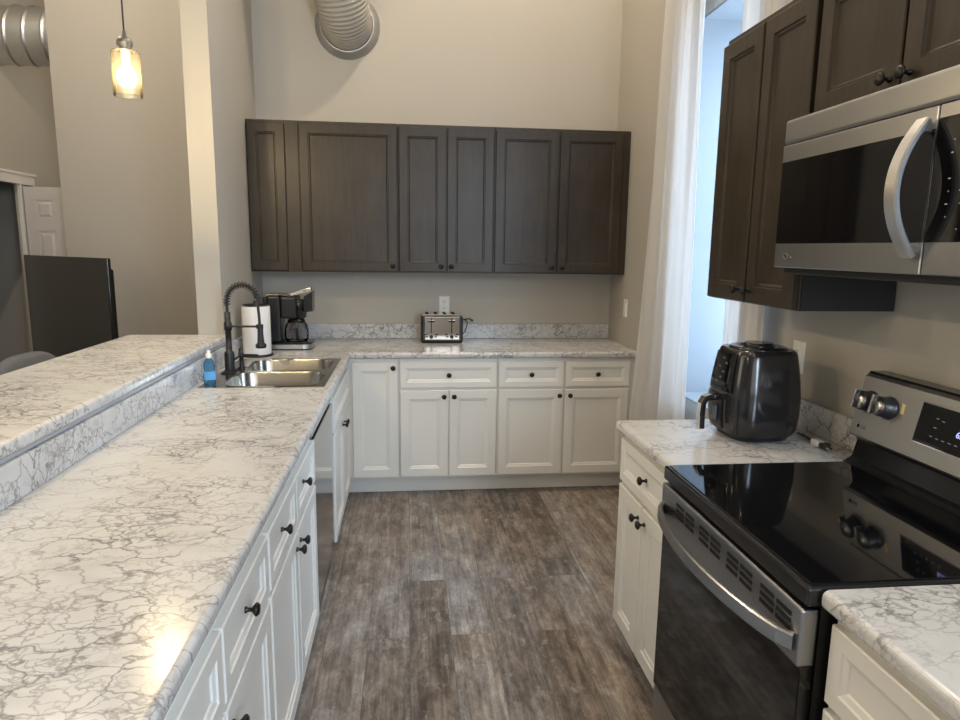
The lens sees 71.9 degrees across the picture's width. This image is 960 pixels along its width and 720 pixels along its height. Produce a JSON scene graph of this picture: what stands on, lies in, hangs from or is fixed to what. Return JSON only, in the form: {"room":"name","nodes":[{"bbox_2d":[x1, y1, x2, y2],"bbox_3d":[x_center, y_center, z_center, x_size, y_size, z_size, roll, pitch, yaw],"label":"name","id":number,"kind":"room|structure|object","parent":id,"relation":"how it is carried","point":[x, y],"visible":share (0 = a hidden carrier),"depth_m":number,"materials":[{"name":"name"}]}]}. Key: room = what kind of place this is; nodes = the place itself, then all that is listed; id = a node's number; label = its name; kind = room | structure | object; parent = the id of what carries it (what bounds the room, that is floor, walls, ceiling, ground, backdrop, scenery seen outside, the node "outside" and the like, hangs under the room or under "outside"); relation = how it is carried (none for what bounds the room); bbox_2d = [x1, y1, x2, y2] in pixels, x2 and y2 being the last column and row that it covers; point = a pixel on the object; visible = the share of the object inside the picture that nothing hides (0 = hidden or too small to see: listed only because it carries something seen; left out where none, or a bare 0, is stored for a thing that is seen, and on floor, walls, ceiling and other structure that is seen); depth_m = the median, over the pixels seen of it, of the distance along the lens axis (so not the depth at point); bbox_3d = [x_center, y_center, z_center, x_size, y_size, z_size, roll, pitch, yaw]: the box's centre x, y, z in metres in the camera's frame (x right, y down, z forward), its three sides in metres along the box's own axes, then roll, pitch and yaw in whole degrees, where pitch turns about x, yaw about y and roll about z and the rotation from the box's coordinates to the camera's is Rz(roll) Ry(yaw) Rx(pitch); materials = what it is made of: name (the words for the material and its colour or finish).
{"room":"kitchen","nodes":[
{"label":"kitchen","id":0,"kind":"room"},
{"bbox_2d":[0,0,60,362],"bbox_3d":[-5.824,-1.992,5.861,2.700,4.900,2.600,0,10,-6],"label":"wall","id":1,"kind":"structure","parent":0,"point":[28,140],"depth_m":6.94,"materials":[{"name":"beige paint"}]},
{"bbox_2d":[0,168,66,255],"bbox_3d":[-4.190,-0.687,6.323,0.660,2.215,1.320,0,10,-6],"label":"door","id":2,"kind":"structure","parent":1,"relation":"in","point":[19,178],"depth_m":6.59,"materials":[{"name":"white paint"}]},
{"bbox_2d":[44,0,197,337],"bbox_3d":[-2.812,-2.001,6.147,2.050,4.900,0.120,0,10,-6],"label":"wall","id":3,"kind":"structure","parent":0,"point":[124,166],"depth_m":6.05,"materials":[{"name":"beige paint"}]},
{"bbox_2d":[179,0,262,340],"bbox_3d":[-1.456,-1.578,3.754,0.128,4.900,0.998,0,10,-6],"label":"wall","id":4,"kind":"structure","parent":0,"point":[216,35],"depth_m":3.47,"materials":[{"name":"beige paint"}]},
{"bbox_2d":[251,0,622,323],"bbox_3d":[-0.025,-1.679,4.463,3.128,4.900,0.120,0,10,-6],"label":"wall","id":5,"kind":"structure","parent":0,"point":[544,64],"depth_m":4.38,"materials":[{"name":"beige paint"}]},
{"bbox_2d":[245,119,301,271],"bbox_3d":[-1.281,-1.027,4.210,0.307,0.910,0.323,0,10,-6],"label":"upper cabinet","id":6,"kind":"object","parent":5,"relation":"attached to","point":[271,145],"visible":0.84,"depth_m":4.06,"materials":[{"name":"brown wood"}]},
{"bbox_2d":[298,120,398,272],"bbox_3d":[-0.826,-1.026,4.243,0.603,0.910,0.356,0,10,-6],"label":"upper cabinet","id":7,"kind":"object","parent":5,"relation":"attached to","point":[348,171],"visible":0.93,"depth_m":4.11,"materials":[{"name":"brown wood"}]},
{"bbox_2d":[439,296,449,311],"bbox_3d":[-0.247,-0.386,4.594,0.072,0.117,0.009,0,10,-6],"label":"wall outlet","id":8,"kind":"object","parent":5,"relation":"attached to","point":[444,301],"visible":0.97,"depth_m":4.59,"materials":[{"name":"white plastic"}]},
{"bbox_2d":[398,124,494,272],"bbox_3d":[-0.225,-1.030,4.308,0.604,0.910,0.356,0,10,-6],"label":"upper cabinet","id":9,"kind":"object","parent":5,"relation":"attached to","point":[446,172],"visible":1,"depth_m":4.17,"materials":[{"name":"brown wood"}]},
{"bbox_2d":[286,324,608,338],"bbox_3d":[-0.262,-0.202,4.617,2.378,0.102,0.020,0,10,-6],"label":"backsplash","id":10,"kind":"structure","parent":5,"relation":"attached to","point":[316,331],"depth_m":4.63,"materials":[{"name":"stone"}]},
{"bbox_2d":[493,127,630,274],"bbox_3d":[0.512,-1.033,4.388,0.878,0.910,0.356,0,10,-6],"label":"upper cabinet","id":11,"kind":"object","parent":5,"relation":"attached to","point":[561,195],"visible":0.98,"depth_m":4.25,"materials":[{"name":"brown wood"}]},
{"bbox_2d":[294,485,652,719],"bbox_3d":[-2.431,1.152,2.533,8.700,0.100,12.100,0,10,-6],"label":"floor","id":12,"kind":"structure","parent":0,"point":[463,604],"depth_m":2.84,"materials":[{"name":"brown wood"}]},
{"bbox_2d":[0,351,56,374],"bbox_3d":[-1.800,0.497,2.990,0.526,1.055,0.440,0,10,-6],"label":"bar stool","id":13,"kind":"object","parent":12,"relation":"on","point":[23,360],"visible":0.06,"depth_m":2.88,"materials":[{"name":"grey fabric"}]},
{"bbox_2d":[164,534,274,719],"bbox_3d":[-0.781,0.837,1.269,0.650,0.764,0.844,0,10,-6],"label":"base cabinet","id":14,"kind":"object","parent":12,"relation":"on","point":[230,677],"visible":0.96,"depth_m":1.39,"materials":[{"name":"white paint"}]},
{"bbox_2d":[260,439,318,719],"bbox_3d":[-0.872,0.696,2.096,0.650,0.764,0.841,0,10,-6],"label":"base cabinet","id":15,"kind":"object","parent":12,"relation":"on","point":[290,529],"visible":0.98,"depth_m":2.05,"materials":[{"name":"white paint"}]},
{"bbox_2d":[309,399,334,608],"bbox_3d":[-0.956,0.620,2.830,0.581,0.848,0.628,0,10,-6],"label":"dishwasher","id":16,"kind":"object","parent":12,"relation":"on","point":[322,436],"visible":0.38,"depth_m":2.82,"materials":[{"name":"silver"}]},
{"bbox_2d":[329,367,350,541],"bbox_3d":[-1.033,0.444,3.573,0.650,0.764,0.891,0,10,-6],"label":"base cabinet","id":17,"kind":"object","parent":12,"relation":"on","point":[340,400],"visible":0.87,"depth_m":3.52,"materials":[{"name":"white paint"}]},
{"bbox_2d":[346,359,399,478],"bbox_3d":[-0.685,0.319,4.331,0.317,0.760,0.662,0,10,-6],"label":"base cabinet","id":18,"kind":"object","parent":12,"relation":"on","point":[373,383],"visible":0.88,"depth_m":4.04,"materials":[{"name":"white paint"}]},
{"bbox_2d":[399,358,497,477],"bbox_3d":[-0.226,0.316,4.381,0.604,0.760,0.662,0,10,-6],"label":"base cabinet","id":19,"kind":"object","parent":12,"relation":"on","point":[448,407],"visible":0.98,"depth_m":4.09,"materials":[{"name":"white paint"}]},
{"bbox_2d":[349,473,621,491],"bbox_3d":[0.056,0.779,4.287,1.826,0.112,0.015,0,10,-6],"label":"toe kick","id":20,"kind":"object","parent":12,"relation":"on","point":[594,479],"visible":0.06,"depth_m":4.28,"materials":[{"name":"white paint"}]},
{"bbox_2d":[496,358,635,475],"bbox_3d":[0.511,0.312,4.460,0.878,0.760,0.662,0,10,-6],"label":"base cabinet","id":21,"kind":"object","parent":12,"relation":"on","point":[555,415],"visible":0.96,"depth_m":4.17,"materials":[{"name":"white paint"}]},
{"bbox_2d":[0,338,635,719],"bbox_3d":[-0.014,0.271,2.262,2.396,0.039,4.846,0,10,-6],"label":"countertop","id":22,"kind":"structure","parent":21,"relation":"on","point":[116,570],"depth_m":1.44,"materials":[{"name":"stone"}]},
{"bbox_2d":[221,282,266,373],"bbox_3d":[-1.164,-0.163,3.263,0.207,0.446,0.130,0,10,-6],"label":"kitchen faucet","id":23,"kind":"object","parent":22,"relation":"on","point":[229,356],"visible":1,"depth_m":3.26,"materials":[{"name":"black metal"}]},
{"bbox_2d":[241,301,273,357],"bbox_3d":[-1.277,-0.181,3.778,0.176,0.315,0.176,0,10,-6],"label":"paper towel holder","id":24,"kind":"object","parent":22,"relation":"on","point":[249,316],"visible":0.82,"depth_m":3.72,"materials":[{"name":"black"}]},
{"bbox_2d":[197,358,340,387],"bbox_3d":[-1.014,0.144,3.332,0.549,0.178,0.770,0,10,-6],"label":"sink","id":25,"kind":"object","parent":22,"relation":"in","point":[304,372],"visible":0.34,"depth_m":3.31,"materials":[{"name":"silver metal"}]},
{"bbox_2d":[203,350,215,385],"bbox_3d":[-1.210,0.034,2.955,0.054,0.158,0.038,0,10,-6],"label":"soap bottle","id":26,"kind":"object","parent":25,"relation":"on","point":[207,375],"visible":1,"depth_m":2.95,"materials":[{"name":"blue plastic"}]},
{"bbox_2d":[238,353,258,368],"bbox_3d":[-1.179,0.004,3.372,0.106,0.080,0.036,0,10,-6],"label":"soap dispenser","id":27,"kind":"object","parent":25,"relation":"on","point":[241,360],"visible":0.91,"depth_m":3.36,"materials":[{"name":"black metal"}]},
{"bbox_2d":[263,286,314,349],"bbox_3d":[-1.169,-0.262,4.072,0.290,0.379,0.200,0,10,-6],"label":"coffee maker","id":28,"kind":"object","parent":22,"relation":"on","point":[290,305],"visible":0.93,"depth_m":4.00,"materials":[{"name":"black plastic"}]},
{"bbox_2d":[285,319,308,341],"bbox_3d":[-1.135,-0.187,4.077,0.145,0.138,0.161,5,10,21],"label":"glass carafe","id":29,"kind":"object","parent":28,"relation":"on","point":[296,321],"visible":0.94,"depth_m":4.05,"materials":[{"name":"black glass"}]},
{"bbox_2d":[295,299,306,318],"bbox_3d":[-1.118,-0.313,4.069,0.111,0.120,0.111,0,10,-6],"label":"basket","id":30,"kind":"object","parent":28,"relation":"on","point":[301,304],"depth_m":4.02,"materials":[{"name":"black plastic"}]},
{"bbox_2d":[421,312,472,342],"bbox_3d":[-0.219,-0.221,4.445,0.355,0.190,0.206,0,10,-6],"label":"toaster","id":31,"kind":"object","parent":22,"relation":"on","point":[436,327],"visible":1,"depth_m":4.36,"materials":[{"name":"silver metal"}]},
{"bbox_2d":[613,437,667,689],"bbox_3d":[0.850,0.680,2.316,0.672,0.760,0.505,0,10,-6],"label":"base cabinet","id":32,"kind":"object","parent":12,"relation":"on","point":[639,532],"visible":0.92,"depth_m":2.28,"materials":[{"name":"white paint"}]},
{"bbox_2d":[616,419,852,469],"bbox_3d":[0.863,0.284,2.254,0.654,0.039,0.522,0,10,-6],"label":"countertop","id":33,"kind":"structure","parent":32,"relation":"on","point":[667,442],"depth_m":2.15,"materials":[{"name":"stone"}]},
{"bbox_2d":[695,341,800,441],"bbox_3d":[0.902,0.100,2.256,0.329,0.324,0.254,-1,10,-9],"label":"air fryer","id":34,"kind":"object","parent":33,"relation":"on","point":[754,395],"visible":1,"depth_m":2.16,"materials":[{"name":"black plastic"}]},
{"bbox_2d":[695,387,738,434],"bbox_3d":[0.789,0.173,2.252,0.105,0.122,0.194,0,10,-6],"label":"handle","id":35,"kind":"object","parent":34,"relation":"on","point":[723,406],"depth_m":2.23,"materials":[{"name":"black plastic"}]},
{"bbox_2d":[797,432,832,450],"bbox_3d":[1.109,0.266,2.197,0.042,0.022,0.210,0,10,-6],"label":"power cord","id":36,"kind":"object","parent":33,"relation":"on","point":[816,442],"visible":1,"depth_m":2.15,"materials":[{"name":"white plastic"}]},
{"bbox_2d":[652,371,959,719],"bbox_3d":[0.874,0.682,1.684,0.743,1.193,0.719,0,10,-6],"label":"range","id":37,"kind":"object","parent":12,"relation":"on","point":[750,553],"visible":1,"depth_m":1.62,"materials":[{"name":"black"}]},
{"bbox_2d":[664,461,959,606],"bbox_3d":[0.879,0.387,1.635,0.600,0.044,0.719,0,10,-6],"label":"cooktop","id":38,"kind":"object","parent":37,"relation":"in","point":[809,529],"depth_m":1.55,"materials":[{"name":"black glass"}]},
{"bbox_2d":[822,621,952,719],"bbox_3d":[0.995,0.907,0.985,0.672,0.760,0.733,0,10,-6],"label":"base cabinet","id":39,"kind":"object","parent":12,"relation":"on","point":[860,685],"visible":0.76,"depth_m":1.16,"materials":[{"name":"white paint"}]},
{"bbox_2d":[822,584,959,719],"bbox_3d":[1.009,0.513,0.915,0.654,0.039,0.747,0,10,-6],"label":"countertop","id":40,"kind":"structure","parent":39,"relation":"on","point":[915,630],"depth_m":1.13,"materials":[{"name":"stone"}]},
{"bbox_3d":[-3.224,0.364,5.276,1.600,0.478,0.455,8,12,37],"label":"media console","id":41,"kind":"object","parent":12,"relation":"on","visible":0},
{"bbox_2d":[24,255,118,356],"bbox_3d":[-3.204,-0.337,5.171,1.514,0.935,0.220,8,12,37],"label":"television","id":42,"kind":"object","parent":41,"relation":"on","point":[72,300],"visible":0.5,"depth_m":5.09,"materials":[{"name":"black plastic"}]},
{"bbox_2d":[608,0,959,419],"bbox_3d":[1.671,-0.998,0.572,0.600,4.900,8.098,0,10,-6],"label":"wall","id":43,"kind":"structure","parent":0,"point":[919,339],"depth_m":2.35,"materials":[{"name":"beige paint"}]},
{"bbox_2d":[623,299,627,317],"bbox_3d":[0.958,-0.342,4.367,0.008,0.117,0.072,0,10,-6],"label":"light switch","id":44,"kind":"object","parent":43,"relation":"attached to","point":[625,305],"visible":1,"depth_m":4.35,"materials":[{"name":"white plastic"}]},
{"bbox_2d":[685,392,708,409],"bbox_3d":[1.337,0.231,3.210,0.510,0.012,0.690,0,10,-6],"label":"window sill","id":45,"kind":"structure","parent":43,"relation":"attached to","point":[693,397],"depth_m":3.41,"materials":[{"name":"white paint"}]},
{"bbox_2d":[686,0,743,391],"bbox_3d":[1.356,-0.692,3.055,0.496,1.860,0.690,0,10,-6],"label":"window","id":46,"kind":"structure","parent":43,"relation":"attached to","point":[722,24],"depth_m":3.35,"materials":[{"name":"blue glass"}]},
{"bbox_2d":[793,340,805,373],"bbox_3d":[1.168,-0.011,2.433,0.009,0.117,0.072,0,10,-6],"label":"wall outlet","id":47,"kind":"object","parent":43,"relation":"attached to","point":[799,347],"visible":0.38,"depth_m":2.41,"materials":[{"name":"white plastic"}]},
{"bbox_2d":[795,347,800,355],"bbox_3d":[1.166,-0.032,2.430,0.003,0.028,0.030,0,10,-6],"label":"socket","id":48,"kind":"object","parent":47,"relation":"attached to","point":[798,349],"depth_m":2.42,"materials":[{"name":"white plastic"}]},
{"bbox_2d":[707,0,896,311],"bbox_3d":[1.024,-0.632,2.139,0.350,0.898,0.569,0,10,-6],"label":"upper cabinet","id":49,"kind":"object","parent":43,"relation":"attached to","point":[769,78],"visible":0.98,"depth_m":2.07,"materials":[{"name":"brown wood"}]},
{"bbox_2d":[797,398,856,450],"bbox_3d":[1.180,0.213,2.276,0.020,0.102,0.522,0,10,-6],"label":"backsplash","id":50,"kind":"structure","parent":43,"relation":"attached to","point":[829,424],"depth_m":2.24,"materials":[{"name":"stone"}]},
{"bbox_2d":[814,0,959,111],"bbox_3d":[1.099,-0.780,1.434,0.350,0.370,0.779,0,10,-6],"label":"upper cabinet","id":51,"kind":"object","parent":43,"relation":"attached to","point":[867,47],"visible":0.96,"depth_m":1.57,"materials":[{"name":"brown wood"}]},
{"bbox_2d":[774,64,959,285],"bbox_3d":[1.036,-0.387,1.488,0.465,0.414,0.764,0,10,-6],"label":"microwave","id":52,"kind":"object","parent":51,"relation":"attached to","point":[870,188],"visible":1,"depth_m":1.46,"materials":[{"name":"silver metal"}]},
{"bbox_3d":[1.059,-1.932,2.867,0.113,0.060,1.480,0,10,-6],"label":"curtain rod","id":53,"kind":"object","parent":43,"relation":"attached to","visible":0},
{"bbox_2d":[622,0,705,481],"bbox_3d":[0.950,-0.544,3.431,0.090,2.973,0.719,0,10,-6],"label":"curtain","id":54,"kind":"object","parent":53,"relation":"hanging from","point":[660,371],"visible":0.78,"depth_m":3.33,"materials":[{"name":"white fabric"}]},
{"bbox_2d":[723,0,792,343],"bbox_3d":[1.067,-0.416,2.676,0.080,2.974,0.376,0,10,-6],"label":"curtain","id":55,"kind":"object","parent":53,"relation":"hanging from","point":[743,321],"visible":0.09,"depth_m":2.63,"materials":[{"name":"white fabric"}]},
{"bbox_3d":[-2.366,-3.778,1.699,8.700,0.100,12.100,0,10,-6],"label":"ceiling","id":56,"kind":"structure","parent":0,"visible":0},
{"bbox_2d":[0,4,49,67],"bbox_3d":[-3.152,-3.610,6.183,2.680,1.746,0.556,0,10,-6],"label":"spiral duct","id":57,"kind":"object","parent":56,"relation":"hanging from","point":[23,29],"visible":0.09,"depth_m":5.97,"materials":[{"name":"silver metal"}]},
{"bbox_2d":[110,0,142,99],"bbox_3d":[-1.383,-2.421,2.405,0.120,2.783,0.120,0,10,-6],"label":"pendant lamp","id":58,"kind":"object","parent":56,"relation":"hanging from","point":[125,44],"visible":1,"depth_m":2.60,"materials":[{"name":"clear glass"}]},
{"bbox_2d":[116,30,134,63],"bbox_3d":[-1.399,-1.234,2.606,0.068,0.120,0.068,0,10,-6],"label":"socket","id":59,"kind":"object","parent":58,"relation":"attached to","point":[125,44],"depth_m":2.59,"materials":[{"name":"silver metal"}]},
{"bbox_2d":[314,0,379,59],"bbox_3d":[-0.990,-2.964,3.693,0.456,2.216,1.080,6,11,29],"label":"flexible duct","id":60,"kind":"object","parent":56,"relation":"hanging from","point":[347,29],"visible":1,"depth_m":4.08,"materials":[{"name":"grey metal"}]},
{"bbox_3d":[-1.222,0.736,1.701,0.128,1.028,3.850,0,10,-6],"label":"wall","id":61,"kind":"structure","parent":0,"visible":0},
{"bbox_2d":[0,335,225,464],"bbox_3d":[-1.382,0.219,1.569,0.508,0.053,3.898,0,10,-6],"label":"breakfast bar","id":62,"kind":"object","parent":61,"relation":"on","point":[41,401],"visible":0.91,"depth_m":2.29,"materials":[{"name":"stone"}]},
{"bbox_2d":[0,336,242,511],"bbox_3d":[-1.196,0.208,2.122,0.019,0.102,4.846,0,10,-6],"label":"backsplash","id":63,"kind":"structure","parent":61,"relation":"attached to","point":[27,471],"depth_m":2.00,"materials":[{"name":"stone"}]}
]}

